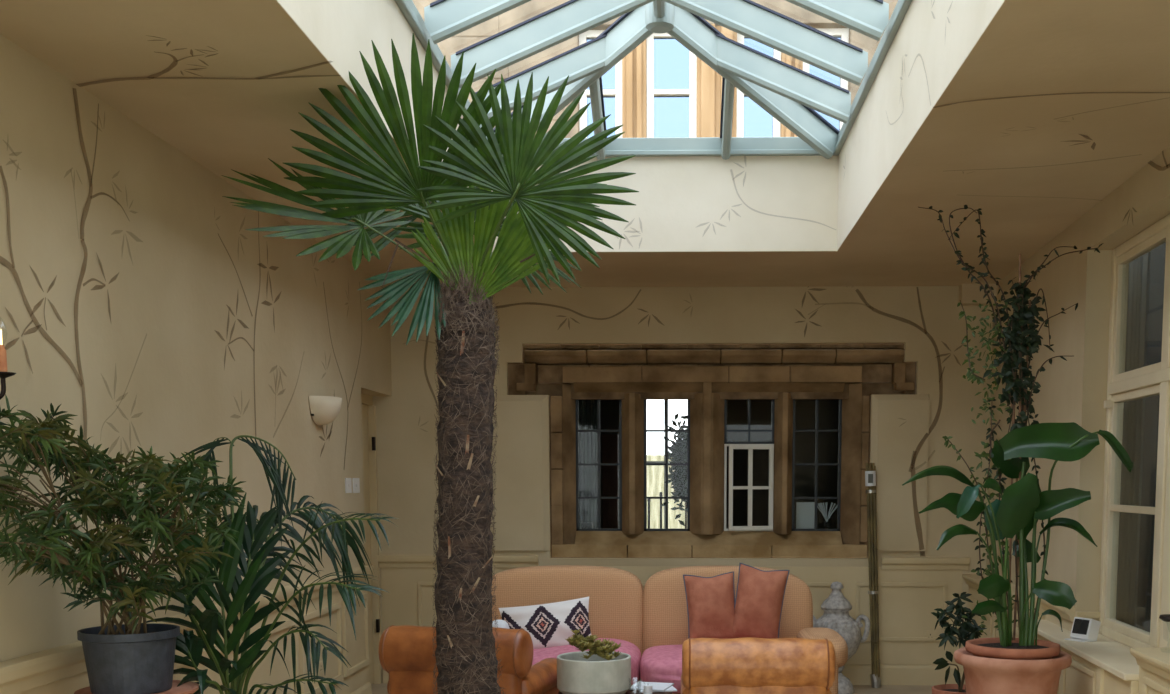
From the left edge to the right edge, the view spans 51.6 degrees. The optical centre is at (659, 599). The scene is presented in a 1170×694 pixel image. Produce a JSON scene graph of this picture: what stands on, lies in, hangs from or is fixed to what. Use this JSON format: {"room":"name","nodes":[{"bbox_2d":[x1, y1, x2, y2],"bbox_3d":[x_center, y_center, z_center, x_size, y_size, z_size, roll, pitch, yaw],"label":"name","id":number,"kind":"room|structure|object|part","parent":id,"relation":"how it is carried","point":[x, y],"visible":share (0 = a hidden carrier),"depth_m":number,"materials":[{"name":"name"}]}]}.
{"room":"sunroom","nodes":[
{"label":"sunroom","id":0,"kind":"room"},
{"bbox_2d":[0,34,391,661],"bbox_3d":[-2.231,-0.442,4.122,0.254,3.163,10.000,0,6,1],"label":"wall","id":1,"kind":"structure","parent":0,"point":[137,299],"depth_m":4.95,"materials":[{"name":"paint"}]},
{"bbox_2d":[0,329,15,398],"bbox_3d":[-2.019,-0.710,3.588,0.198,0.262,0.080,0,6,1],"label":"candle sconce","id":2,"kind":"object","parent":1,"relation":"attached to","point":[4,373],"visible":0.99,"depth_m":3.58,"materials":[{"name":"black metal"}]},
{"bbox_3d":[-2.031,-0.622,3.597,0.165,0.084,0.014,0,6,1],"label":"arm","id":3,"kind":"part","parent":2,"relation":"part of","materials":[{"name":"black metal"}]},
{"bbox_2d":[0,565,372,693],"bbox_3d":[-2.090,0.266,3.757,0.054,0.113,9.140,0,6,1],"label":"trim","id":4,"kind":"structure","parent":1,"relation":"attached to","point":[30,671],"depth_m":4.17,"materials":[{"name":"paint"}]},
{"bbox_2d":[17,582,369,693],"bbox_3d":[-2.106,0.659,3.706,0.026,0.745,9.320,0,6,1],"label":"trim","id":5,"kind":"structure","parent":1,"relation":"attached to","point":[356,675],"depth_m":7.05,"materials":[{"name":"paint"}]},
{"bbox_2d":[318,660,322,675],"bbox_3d":[-2.040,0.408,7.245,0.010,0.086,0.085,0,6,1],"label":"wall socket","id":6,"kind":"object","parent":1,"relation":"attached to","point":[320,670],"visible":0.73,"depth_m":7.23,"materials":[{"name":"paint"}]},
{"bbox_2d":[309,396,341,425],"bbox_3d":[-1.976,-1.126,7.205,0.140,0.165,0.350,0,6,1],"label":"wall light","id":7,"kind":"object","parent":1,"relation":"attached to","point":[324,409],"visible":1,"depth_m":7.10,"materials":[{"name":"white glass"}]},
{"bbox_2d":[345,478,351,492],"bbox_3d":[-2.028,-0.746,7.857,0.013,0.097,0.129,0,6,1],"label":"light switch","id":8,"kind":"object","parent":1,"relation":"attached to","point":[348,482],"visible":1,"depth_m":7.85,"materials":[{"name":"white plastic"}]},
{"bbox_2d":[352,478,359,492],"bbox_3d":[-2.024,-0.764,8.043,0.013,0.100,0.148,0,6,1],"label":"light switch","id":9,"kind":"object","parent":1,"relation":"attached to","point":[356,483],"visible":1,"depth_m":8.04,"materials":[{"name":"white plastic"}]},
{"bbox_2d":[350,682,371,693],"bbox_3d":[-2.106,1.098,3.840,0.022,0.155,9.140,0,6,1],"label":"baseboard","id":10,"kind":"structure","parent":1,"relation":"attached to","point":[366,688],"depth_m":8.22,"materials":[{"name":"paint"}]},
{"bbox_2d":[361,393,381,683],"bbox_3d":[-2.227,-0.403,8.719,0.182,2.175,0.860,0,6,1],"label":"door","id":11,"kind":"structure","parent":1,"relation":"in","point":[369,433],"depth_m":9.05,"materials":[{"name":"paint"}]},
{"bbox_2d":[0,0,1169,287],"bbox_3d":[-0.041,-1.956,4.078,5.750,0.254,10.300,0,6,1],"label":"ceiling","id":12,"kind":"structure","parent":0,"point":[1056,105],"depth_m":4.79,"materials":[{"name":"paint"}]},
{"bbox_2d":[277,0,1004,251],"bbox_3d":[-0.039,-2.176,4.468,2.407,0.602,6.360,0,6,1],"label":"shaft","id":13,"kind":"structure","parent":12,"relation":"attached to","point":[683,203],"depth_m":7.13,"materials":[{"name":"paint"}]},
{"bbox_2d":[395,0,911,159],"bbox_3d":[-0.039,-2.727,4.413,2.287,0.646,6.240,0,6,1],"label":"window","id":14,"kind":"structure","parent":13,"relation":"attached to","point":[792,95],"depth_m":6.38,"materials":[{"name":"paint"}]},
{"bbox_2d":[371,683,934,693],"bbox_3d":[0.081,1.186,4.237,6.400,0.100,10.000,0,6,1],"label":"floor","id":15,"kind":"structure","parent":0,"point":[381,688],"depth_m":8.97,"materials":[{"name":"stone"}]},
{"bbox_2d":[74,680,198,693],"bbox_3d":[-1.823,0.721,4.249,0.400,0.825,0.400,0,6,1],"label":"plant stand","id":16,"kind":"object","parent":15,"relation":"on","point":[189,687],"visible":0.42,"depth_m":4.22,"materials":[{"name":"ceramic"}]},
{"bbox_2d":[0,394,245,693],"bbox_3d":[-1.743,-0.131,3.775,0.719,0.972,1.110,0,6,1],"label":"potted shrub","id":17,"kind":"object","parent":16,"relation":"on","point":[130,657],"visible":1,"depth_m":3.91,"materials":[{"name":"green plant"}]},
{"bbox_3d":[-1.866,-0.187,3.831,0.020,0.710,0.519,0,6,1],"label":"stem","id":18,"kind":"part","parent":17,"relation":"part of","materials":[{"name":"brown"}]},
{"bbox_3d":[-1.850,-0.025,3.907,0.039,0.374,0.610,0,6,1],"label":"stem","id":19,"kind":"part","parent":17,"relation":"part of","materials":[{"name":"brown"}]},
{"bbox_3d":[-1.854,-0.118,3.942,0.097,0.550,0.428,0,6,1],"label":"stem","id":20,"kind":"part","parent":17,"relation":"part of","materials":[{"name":"brown"}]},
{"bbox_3d":[-1.863,0.021,4.012,0.084,0.261,0.215,0,6,1],"label":"stem","id":21,"kind":"part","parent":17,"relation":"part of","materials":[{"name":"brown"}]},
{"bbox_3d":[-1.845,-0.058,3.979,0.115,0.423,0.275,0,6,1],"label":"stem","id":22,"kind":"part","parent":17,"relation":"part of","materials":[{"name":"brown"}]},
{"bbox_3d":[-1.891,-0.147,4.064,0.011,0.579,0.142,-2,6,-23],"label":"stem","id":23,"kind":"part","parent":17,"relation":"part of","materials":[{"name":"brown"}]},
{"bbox_3d":[-1.854,-0.173,4.013,0.103,0.643,0.304,0,6,1],"label":"stem","id":24,"kind":"part","parent":17,"relation":"part of","materials":[{"name":"brown"}]},
{"bbox_3d":[-1.861,-0.067,4.106,0.055,0.410,0.031,0,6,1],"label":"stem","id":25,"kind":"part","parent":17,"relation":"part of","materials":[{"name":"brown"}]},
{"bbox_3d":[-1.862,-0.114,4.155,0.011,0.495,0.082,0,6,1],"label":"stem","id":26,"kind":"part","parent":17,"relation":"part of","materials":[{"name":"brown"}]},
{"bbox_3d":[-1.814,-0.102,4.121,0.202,0.481,0.078,0,6,1],"label":"stem","id":27,"kind":"part","parent":17,"relation":"part of","materials":[{"name":"brown"}]},
{"bbox_2d":[77,623,179,693],"bbox_3d":[-1.843,0.207,4.199,0.327,0.214,0.327,0,6,1],"label":"pot","id":28,"kind":"object","parent":17,"relation":"attached to","point":[118,660],"depth_m":4.09,"materials":[{"name":"black plastic"}]},
{"bbox_3d":[-1.781,-0.016,4.121,0.177,0.310,0.053,0,6,1],"label":"stem","id":29,"kind":"part","parent":17,"relation":"part of","materials":[{"name":"brown"}]},
{"bbox_3d":[-1.784,-0.155,4.145,0.011,0.579,0.065,-2,6,-15],"label":"stem","id":30,"kind":"part","parent":17,"relation":"part of","materials":[{"name":"brown"}]},
{"bbox_3d":[-1.732,-0.099,4.093,0.392,0.482,0.025,0,6,1],"label":"stem","id":31,"kind":"part","parent":17,"relation":"part of","materials":[{"name":"brown"}]},
{"bbox_3d":[-1.716,-0.067,4.112,0.232,0.413,0.044,0,6,1],"label":"stem","id":32,"kind":"part","parent":17,"relation":"part of","materials":[{"name":"brown"}]},
{"bbox_3d":[-1.706,-0.115,4.075,0.179,0.514,0.011,1,6,10],"label":"stem","id":33,"kind":"part","parent":17,"relation":"part of","materials":[{"name":"brown"}]},
{"bbox_2d":[141,435,399,693],"bbox_3d":[-1.492,0.211,4.801,1.086,1.730,1.160,0,6,1],"label":"palm","id":34,"kind":"object","parent":15,"relation":"on","point":[252,535],"visible":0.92,"depth_m":4.59,"materials":[{"name":"green plant"}]},
{"bbox_2d":[222,33,638,693],"bbox_3d":[-0.844,-0.517,4.897,1.550,3.160,1.123,0,6,1],"label":"palm tree","id":35,"kind":"object","parent":15,"relation":"on","point":[461,185],"visible":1,"depth_m":4.54,"materials":[{"name":"green plant"}]},
{"bbox_2d":[378,625,558,693],"bbox_3d":[-0.974,0.512,6.371,0.771,0.819,0.810,1,6,11],"label":"leather armchair","id":36,"kind":"object","parent":15,"relation":"on","point":[405,652],"visible":0.65,"depth_m":6.02,"materials":[{"name":"brown leather"}]},
{"bbox_3d":[-1.025,0.522,6.111,0.685,0.630,0.190,1,6,11],"label":"backrest","id":37,"kind":"part","parent":36,"relation":"part of","materials":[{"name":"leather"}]},
{"bbox_3d":[-0.672,0.625,6.349,0.130,0.400,0.720,1,6,11],"label":"armrest","id":38,"kind":"part","parent":36,"relation":"part of","materials":[{"name":"leather"}]},
{"bbox_2d":[558,685,671,693],"bbox_3d":[-0.236,0.705,6.347,0.600,0.440,0.520,0,6,1],"label":"coffee table","id":39,"kind":"object","parent":15,"relation":"on","point":[629,691],"visible":0.14,"depth_m":6.33,"materials":[{"name":"brown wood"}]},
{"bbox_2d":[557,629,630,693],"bbox_3d":[-0.346,0.313,6.310,0.388,0.348,0.388,0,6,1],"label":"stone planter","id":40,"kind":"object","parent":39,"relation":"on","point":[600,669],"visible":1,"depth_m":6.18,"materials":[{"name":"stone"}]},
{"bbox_2d":[557,651,630,693],"bbox_3d":[-0.346,0.389,6.318,0.388,0.194,0.388,0,6,1],"label":"bowl","id":41,"kind":"object","parent":40,"relation":"attached to","point":[580,672],"depth_m":6.16,"materials":[{"name":"ceramic"}]},
{"bbox_2d":[644,684,651,693],"bbox_3d":[-0.061,0.464,6.179,0.044,0.074,0.044,0,6,1],"label":"candle","id":42,"kind":"object","parent":39,"relation":"on","point":[647,687],"visible":1,"depth_m":6.16,"materials":[{"name":"white wax"}]},
{"bbox_2d":[638,686,676,692],"bbox_3d":[-0.028,0.469,6.450,0.200,0.008,0.220,-1,6,-11],"label":"magazine","id":43,"kind":"object","parent":39,"relation":"on","point":[670,689],"visible":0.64,"depth_m":6.35,"materials":[{"name":"white paper"}]},
{"bbox_2d":[629,681,673,690],"bbox_3d":[-0.049,0.461,6.450,0.200,0.008,0.220,2,6,15],"label":"magazine","id":44,"kind":"object","parent":43,"relation":"on","point":[656,686],"visible":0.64,"depth_m":6.44,"materials":[{"name":"white paper"}]},
{"bbox_2d":[491,565,847,693],"bbox_3d":[-0.114,0.321,7.375,2.442,1.002,1.026,0,6,1],"label":"sofa","id":45,"kind":"object","parent":15,"relation":"on","point":[650,624],"visible":0.3,"depth_m":7.58,"materials":[{"name":"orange fabric"}]},
{"bbox_2d":[492,620,508,628],"bbox_3d":[-0.951,0.201,7.125,0.124,0.170,0.140,0,6,1],"label":"bolster cushion","id":46,"kind":"object","parent":45,"relation":"on","point":[501,623],"visible":0.33,"depth_m":7.08,"materials":[{"name":"white fabric"}]},
{"bbox_2d":[499,597,590,648],"bbox_3d":[-0.690,0.170,7.350,0.583,0.372,0.229,-1,6,-7],"label":"cushion","id":47,"kind":"object","parent":45,"relation":"on","point":[550,624],"visible":0.69,"depth_m":7.29,"materials":[{"name":"fabric"}]},
{"bbox_3d":[-0.643,0.174,7.733,1.079,0.782,0.306,0,6,1],"label":"backrest","id":48,"kind":"part","parent":45,"relation":"part of","materials":[{"name":"beige fabric"}]},
{"bbox_2d":[532,638,640,684],"bbox_3d":[-0.602,0.392,7.278,0.971,0.268,0.800,0,6,1],"label":"seat cushion","id":49,"kind":"object","parent":45,"relation":"on","point":[631,646],"depth_m":7.09,"materials":[{"name":"pink fabric"}]},
{"bbox_2d":[640,644,682,692],"bbox_3d":[0.369,0.394,7.259,0.971,0.268,0.800,0,6,1],"label":"seat cushion","id":50,"kind":"object","parent":45,"relation":"on","point":[662,663],"depth_m":6.95,"materials":[{"name":"pink fabric"}]},
{"bbox_2d":[683,571,734,638],"bbox_3d":[0.312,0.050,7.334,0.337,0.441,0.193,-1,6,-8],"label":"cushion","id":51,"kind":"object","parent":45,"relation":"on","point":[710,601],"visible":0.83,"depth_m":7.26,"materials":[{"name":"fabric"}]},
{"bbox_3d":[0.428,0.177,7.712,1.079,0.782,0.306,0,6,1],"label":"backrest","id":52,"kind":"part","parent":45,"relation":"part of","materials":[{"name":"beige fabric"}]},
{"bbox_2d":[733,563,789,638],"bbox_3d":[0.598,0.027,7.316,0.368,0.503,0.202,1,6,8],"label":"cushion","id":53,"kind":"object","parent":45,"relation":"on","point":[760,594],"visible":0.87,"depth_m":7.25,"materials":[{"name":"fabric"}]},
{"bbox_3d":[0.935,0.450,7.263,0.200,0.426,0.800,0,6,1],"label":"armrest","id":54,"kind":"part","parent":45,"relation":"part of","materials":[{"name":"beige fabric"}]},
{"bbox_2d":[681,637,835,693],"bbox_3d":[0.474,0.550,6.091,0.741,0.799,0.810,0,6,1],"label":"leather armchair","id":55,"kind":"object","parent":15,"relation":"on","point":[747,665],"visible":1,"depth_m":5.69,"materials":[{"name":"brown leather"}]},
{"bbox_3d":[0.469,0.561,5.826,0.655,0.610,0.190,0,6,1],"label":"backrest","id":56,"kind":"part","parent":55,"relation":"part of","materials":[{"name":"leather"}]},
{"bbox_2d":[813,582,869,693],"bbox_3d":[1.288,0.270,8.826,0.371,0.814,0.371,-6,8,-44],"label":"urn","id":57,"kind":"object","parent":15,"relation":"on","point":[836,607],"visible":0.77,"depth_m":8.73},
{"bbox_3d":[1.288,-0.035,8.796,0.226,0.202,0.226,0,6,1],"label":"lid","id":58,"kind":"part","parent":57,"relation":"part of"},
{"bbox_3d":[1.477,0.209,8.816,0.120,0.208,0.038,0,6,1],"label":"handle","id":59,"kind":"part","parent":57,"relation":"part of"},
{"bbox_2d":[865,463,880,687],"bbox_3d":[1.588,-0.180,8.988,0.145,1.678,0.097,2,6,19],"label":"barometer","id":60,"kind":"object","parent":15,"relation":"on","point":[870,473],"visible":1,"depth_m":8.97,"materials":[{"name":"brown wood"}]},
{"bbox_2d":[868,474,872,482],"bbox_3d":[1.552,-0.895,8.886,0.036,0.066,0.004,0,6,1],"label":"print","id":61,"kind":"object","parent":60,"relation":"attached to","point":[870,476],"depth_m":8.88},
{"bbox_2d":[931,592,986,693],"bbox_3d":[1.635,0.425,6.652,0.332,0.938,0.320,0,6,1],"label":"potted plant","id":62,"kind":"object","parent":15,"relation":"on","point":[966,627],"visible":0.8,"depth_m":6.59,"materials":[{"name":"green plant"}]},
{"bbox_3d":[1.654,0.688,6.690,0.296,0.405,0.296,0,6,1],"label":"pot","id":63,"kind":"part","parent":62,"relation":"part of","materials":[{"name":"ceramic"}]},
{"bbox_2d":[954,647,1071,693],"bbox_3d":[1.735,0.608,5.976,0.560,0.707,0.560,0,6,1],"label":"terracotta planter","id":64,"kind":"object","parent":15,"relation":"on","point":[983,675],"visible":0.82,"depth_m":5.75,"materials":[{"name":"orange ceramic"}]},
{"bbox_2d":[902,422,1133,659],"bbox_3d":[1.660,-0.243,5.840,1.089,1.212,0.556,0,6,1],"label":"potted strelitzia","id":65,"kind":"object","parent":64,"relation":"on","point":[1022,504],"visible":0.98,"depth_m":5.75,"materials":[{"name":"plant"}]},
{"bbox_2d":[918,205,1102,639],"bbox_3d":[1.722,-0.859,5.970,0.880,2.140,0.293,-1,6,-13],"label":"climbing plant","id":66,"kind":"object","parent":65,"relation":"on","point":[1016,339],"visible":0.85,"depth_m":5.92,"materials":[{"name":"green plant"}]},
{"bbox_2d":[965,637,1060,659],"bbox_3d":[1.735,0.283,5.944,0.452,0.144,0.452,0,6,1],"label":"pot","id":67,"kind":"object","parent":65,"relation":"attached to","point":[995,647],"depth_m":5.84,"materials":[{"name":"ceramic"}]},
{"bbox_2d":[373,286,992,682],"bbox_3d":[0.230,-0.885,9.067,5.100,3.066,0.094,0,6,1],"label":"wall","id":68,"kind":"structure","parent":0,"point":[924,319],"depth_m":8.96,"materials":[{"name":"paint"}]},
{"bbox_2d":[381,566,962,664],"bbox_3d":[0.080,0.117,9.146,4.400,0.745,0.022,0,6,1],"label":"wainscoting","id":69,"kind":"structure","parent":68,"relation":"attached to","point":[907,599],"depth_m":9.12,"materials":[{"name":"paint"}]},
{"bbox_2d":[378,555,969,569],"bbox_3d":[0.085,-0.284,9.093,4.470,0.109,0.048,0,6,1],"label":"trim","id":70,"kind":"structure","parent":68,"relation":"attached to","point":[385,561],"depth_m":9.09,"materials":[{"name":"paint"}]},
{"bbox_2d":[383,664,964,684],"bbox_3d":[0.100,0.565,9.190,4.440,0.155,0.022,0,6,1],"label":"baseboard","id":71,"kind":"structure","parent":68,"relation":"attached to","point":[857,674],"depth_m":9.15,"materials":[{"name":"paint"}]},
{"bbox_2d":[492,394,928,550],"bbox_3d":[0.371,-0.950,9.030,3.249,1.162,0.030,0,6,1],"label":"wall panel","id":72,"kind":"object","parent":68,"relation":"attached to","point":[900,422],"depth_m":9.02,"materials":[{"name":"paint"}]},
{"bbox_2d":[508,343,915,557],"bbox_3d":[0.386,-1.131,9.223,3.093,1.644,0.349,0,6,1],"label":"window","id":73,"kind":"structure","parent":68,"relation":"in","point":[707,376],"depth_m":9.15,"materials":[{"name":"stone"}]},
{"bbox_2d":[575,400,621,530],"bbox_3d":[-0.471,-1.048,9.323,0.356,1.028,0.024,0,6,1],"label":"window pane","id":74,"kind":"object","parent":73,"relation":"on","point":[577,430],"depth_m":9.32,"materials":[{"name":"glass"}]},
{"bbox_2d":[644,400,689,530],"bbox_3d":[0.054,-1.047,9.313,0.355,1.028,0.024,0,6,1],"label":"window pane","id":75,"kind":"object","parent":73,"relation":"on","point":[645,401],"depth_m":9.31,"materials":[{"name":"clear glass"}]},
{"bbox_3d":[0.375,-0.434,9.315,2.397,0.193,0.304,0,6,1],"label":"sill stone","id":76,"kind":"part","parent":73,"relation":"part of","materials":[{"name":"stone"}]},
{"bbox_3d":[0.410,-1.722,9.061,2.970,0.303,0.144,0,6,1],"label":"hood mould","id":77,"kind":"part","parent":73,"relation":"part of","materials":[{"name":"stone"}]},
{"bbox_3d":[0.686,-0.868,9.313,0.381,0.670,0.030,0,6,1],"label":"casement frame","id":78,"kind":"part","parent":73,"relation":"part of","materials":[{"name":"white paint"}]},
{"bbox_2d":[724,399,774,443],"bbox_3d":[0.686,-1.379,9.267,0.385,0.358,0.024,0,6,1],"label":"light","id":79,"kind":"object","parent":73,"relation":"on","point":[725,400],"depth_m":9.26,"materials":[{"name":"glass"}]},
{"bbox_2d":[792,399,841,530],"bbox_3d":[1.205,-1.045,9.290,0.376,1.028,0.024,0,6,1],"label":"light","id":80,"kind":"object","parent":73,"relation":"on","point":[839,510],"depth_m":9.28,"materials":[{"name":"glass"}]},
{"bbox_2d":[925,630,941,641],"bbox_3d":[2.082,0.274,9.124,0.150,0.086,0.010,0,6,1],"label":"wall socket","id":81,"kind":"object","parent":68,"relation":"attached to","point":[928,633],"visible":0.57,"depth_m":9.12,"materials":[{"name":"paint"}]},
{"bbox_2d":[959,284,996,304],"bbox_3d":[2.324,-2.235,8.828,0.250,0.140,0.100,0,6,1],"label":"trim","id":82,"kind":"structure","parent":68,"relation":"attached to","point":[968,293],"depth_m":8.78,"materials":[{"name":"paint"}]},
{"bbox_2d":[600,370,915,528],"bbox_3d":[0.524,-0.919,11.261,7.800,2.900,3.690,0,6,1],"label":"wall","id":83,"kind":"structure","parent":0,"point":[737,409],"depth_m":12.89,"materials":[{"name":"brown paint"}]},
{"bbox_2d":[578,400,597,527],"bbox_3d":[-0.677,-0.912,10.178,0.329,1.900,0.066,0,6,1],"label":"curtain","id":84,"kind":"object","parent":83,"relation":"hanging from","point":[587,409],"visible":0.16,"depth_m":10.15,"materials":[{"name":"grey fabric"}]},
{"bbox_2d":[602,434,618,527],"bbox_3d":[-0.494,-0.644,12.032,0.159,2.000,0.070,0,6,1],"label":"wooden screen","id":85,"kind":"object","parent":83,"relation":"on","point":[610,507],"visible":0.32,"depth_m":11.95,"materials":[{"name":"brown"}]},
{"bbox_2d":[579,528,665,528],"bbox_3d":[0.359,-0.548,9.754,2.327,0.046,0.370,0,6,1],"label":"trim","id":86,"kind":"structure","parent":83,"relation":"attached to","point":[579,528],"depth_m":9.94,"materials":[{"name":"brown paint"}]},
{"bbox_2d":[581,522,592,528],"bbox_3d":[-0.588,-0.595,9.712,0.088,0.055,0.100,0,6,1],"label":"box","id":87,"kind":"object","parent":86,"relation":"on","point":[584,525],"visible":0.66,"depth_m":9.66,"materials":[{"name":"grey"}]},
{"bbox_2d":[647,499,650,528],"bbox_3d":[-0.089,-0.694,9.733,0.070,0.274,0.070,0,6,1],"label":"candlestick","id":88,"kind":"object","parent":86,"relation":"on","point":[648,500],"visible":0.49,"depth_m":9.72,"materials":[{"name":"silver metal"}]},
{"bbox_2d":[659,492,662,528],"bbox_3d":[0.008,-0.714,9.729,0.070,0.314,0.070,0,6,1],"label":"candlestick","id":89,"kind":"object","parent":86,"relation":"on","point":[660,493],"visible":0.62,"depth_m":9.72,"materials":[{"name":"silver metal"}]},
{"bbox_2d":[796,502,814,528],"bbox_3d":[1.172,-0.673,9.662,0.159,0.220,0.005,0,6,1],"label":"paper sheet","id":90,"kind":"object","parent":86,"relation":"on","point":[805,511],"visible":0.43,"depth_m":9.66,"materials":[{"name":"white paper"}]},
{"bbox_2d":[817,502,837,521],"bbox_3d":[1.348,-0.680,9.739,0.191,0.218,0.090,0,6,1],"label":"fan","id":91,"kind":"object","parent":86,"relation":"on","point":[822,510],"visible":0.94,"depth_m":9.72,"materials":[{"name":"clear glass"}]},
{"bbox_2d":[647,400,670,527],"bbox_3d":[0.065,-1.430,12.973,0.600,1.672,0.040,0,6,1],"label":"window","id":92,"kind":"structure","parent":83,"relation":"in","point":[664,461],"depth_m":12.95,"materials":[{"name":"white paint"}]},
{"bbox_2d":[662,412,687,528],"bbox_3d":[0.207,-0.531,10.291,0.408,2.120,0.254,1,6,14],"label":"plant","id":93,"kind":"object","parent":83,"relation":"on","point":[678,449],"visible":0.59,"depth_m":10.21,"materials":[{"name":"green plant"}]},
{"bbox_3d":[0.222,-0.681,10.281,0.019,0.681,0.020,0,6,1],"label":"stem","id":94,"kind":"part","parent":93,"relation":"part of","materials":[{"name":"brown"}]},
{"bbox_2d":[986,146,1169,630],"bbox_3d":[2.191,-0.376,4.091,0.227,3.038,10.126,0,6,4],"label":"wall","id":95,"kind":"structure","parent":0,"point":[1074,389],"depth_m":6.58,"materials":[{"name":"paint"}]},
{"bbox_2d":[962,574,1169,679],"bbox_3d":[2.174,0.192,5.549,0.306,0.100,7.110,0,6,4],"label":"trim","id":96,"kind":"structure","parent":95,"relation":"attached to","point":[1156,660],"depth_m":5.14,"materials":[{"name":"paint"}]},
{"bbox_2d":[1159,614,1169,621],"bbox_3d":[2.119,0.140,4.997,0.100,0.152,0.100,0,6,1],"label":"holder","id":97,"kind":"object","parent":96,"relation":"on","point":[1164,617],"visible":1,"depth_m":4.97,"materials":[{"name":"black metal"}]},
{"bbox_2d":[969,585,1169,693],"bbox_3d":[2.111,0.743,4.151,0.339,0.800,10.022,0,6,4],"label":"trim","id":98,"kind":"structure","parent":95,"relation":"attached to","point":[1082,676],"depth_m":5.91,"materials":[{"name":"paint"}]},
{"bbox_2d":[1037,620,1138,680],"bbox_3d":[2.252,0.234,6.231,0.336,0.030,2.061,0,6,4],"label":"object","id":99,"kind":"structure","parent":95,"relation":"attached to","point":[1115,657],"depth_m":5.94,"materials":[{"name":"paint"}]},
{"bbox_2d":[1064,617,1100,641],"bbox_3d":[2.215,0.156,6.313,0.134,0.126,0.130,-3,7,-31],"label":"display","id":100,"kind":"object","parent":99,"relation":"on","point":[1083,629],"visible":0.98,"depth_m":6.28,"materials":[{"name":"white plastic"}]},
{"bbox_3d":[2.201,0.208,6.309,0.100,0.006,0.130,-3,7,-31],"label":"plate","id":101,"kind":"part","parent":100,"relation":"part of","materials":[{"name":"white plastic"}]},
{"bbox_2d":[1099,214,1169,647],"bbox_3d":[2.300,-0.670,4.813,0.120,2.050,3.409,0,6,4],"label":"window","id":102,"kind":"structure","parent":95,"relation":"in","point":[1154,379],"depth_m":6.06,"materials":[{"name":"paint"}]},
{"bbox_2d":[1136,242,1165,631],"bbox_3d":[2.983,-1.235,5.346,1.450,4.700,7.200,0,6,1],"label":"wall","id":103,"kind":"structure","parent":0,"point":[1157,263],"depth_m":8.87,"materials":[{"name":"grey paint"}]},
{"bbox_2d":[1116,251,1150,626],"bbox_3d":[3.167,-1.065,8.174,0.042,3.000,0.500,0,6,1],"label":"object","id":104,"kind":"object","parent":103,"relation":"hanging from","point":[1139,269],"visible":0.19,"depth_m":8.04,"materials":[{"name":"glass"}]},
{"label":"outside","id":105,"kind":"structure","parent":0,"visible":0},
{"bbox_2d":[412,0,897,137],"bbox_3d":[0.185,-4.967,8.911,12.000,4.780,0.318,0,6,1],"label":"wall","id":106,"kind":"structure","parent":105,"point":[709,82],"depth_m":8.88,"materials":[{"name":"paint"}]},
{"bbox_2d":[579,28,848,137],"bbox_3d":[0.398,-3.700,9.012,2.001,1.075,0.060,0,6,1],"label":"window","id":107,"kind":"structure","parent":106,"relation":"in","point":[671,68],"depth_m":9.00,"materials":[{"name":"white paint"}]},
{"bbox_3d":[-0.440,-3.701,9.028,0.325,1.075,0.060,0,6,1],"label":"sash","id":108,"kind":"part","parent":107,"relation":"part of","materials":[{"name":"white paint"}]},
{"bbox_3d":[-0.440,-3.703,9.040,0.215,1.075,0.004,0,6,1],"label":"pane","id":109,"kind":"part","parent":107,"relation":"part of","materials":[{"name":"blue"}]},
{"bbox_3d":[0.087,-3.700,9.018,0.376,1.075,0.060,0,6,1],"label":"sash","id":110,"kind":"part","parent":107,"relation":"part of","materials":[{"name":"white paint"}]},
{"bbox_3d":[0.087,-3.701,9.030,0.266,1.075,0.004,0,6,1],"label":"pane","id":111,"kind":"part","parent":107,"relation":"part of","materials":[{"name":"blue"}]},
{"bbox_3d":[0.734,-3.699,9.005,0.331,1.075,0.060,0,6,1],"label":"sash","id":112,"kind":"part","parent":107,"relation":"part of","materials":[{"name":"white paint"}]},
{"bbox_3d":[0.735,-3.700,9.017,0.221,1.075,0.004,0,6,1],"label":"pane","id":113,"kind":"part","parent":107,"relation":"part of","materials":[{"name":"blue"}]},
{"bbox_3d":[1.226,-3.699,9.008,0.235,1.075,0.004,0,6,1],"label":"pane","id":114,"kind":"part","parent":107,"relation":"part of","materials":[{"name":"blue"}]},
{"bbox_3d":[1.226,-3.698,8.996,0.345,1.075,0.060,0,6,1],"label":"sash","id":115,"kind":"part","parent":107,"relation":"part of","materials":[{"name":"white paint"}]},
{"bbox_3d":[0.099,1.197,5.143,60.000,0.100,70.000,0,6,1],"label":"ground","id":116,"kind":"structure","parent":0,"visible":0},
{"bbox_2d":[647,455,684,528],"bbox_3d":[0.338,-1.041,17.027,8.000,2.000,0.100,0,6,1],"label":"wall","id":117,"kind":"structure","parent":116,"relation":"on","point":[655,473],"depth_m":16.95,"materials":[{"name":"beige paint"}]}
]}

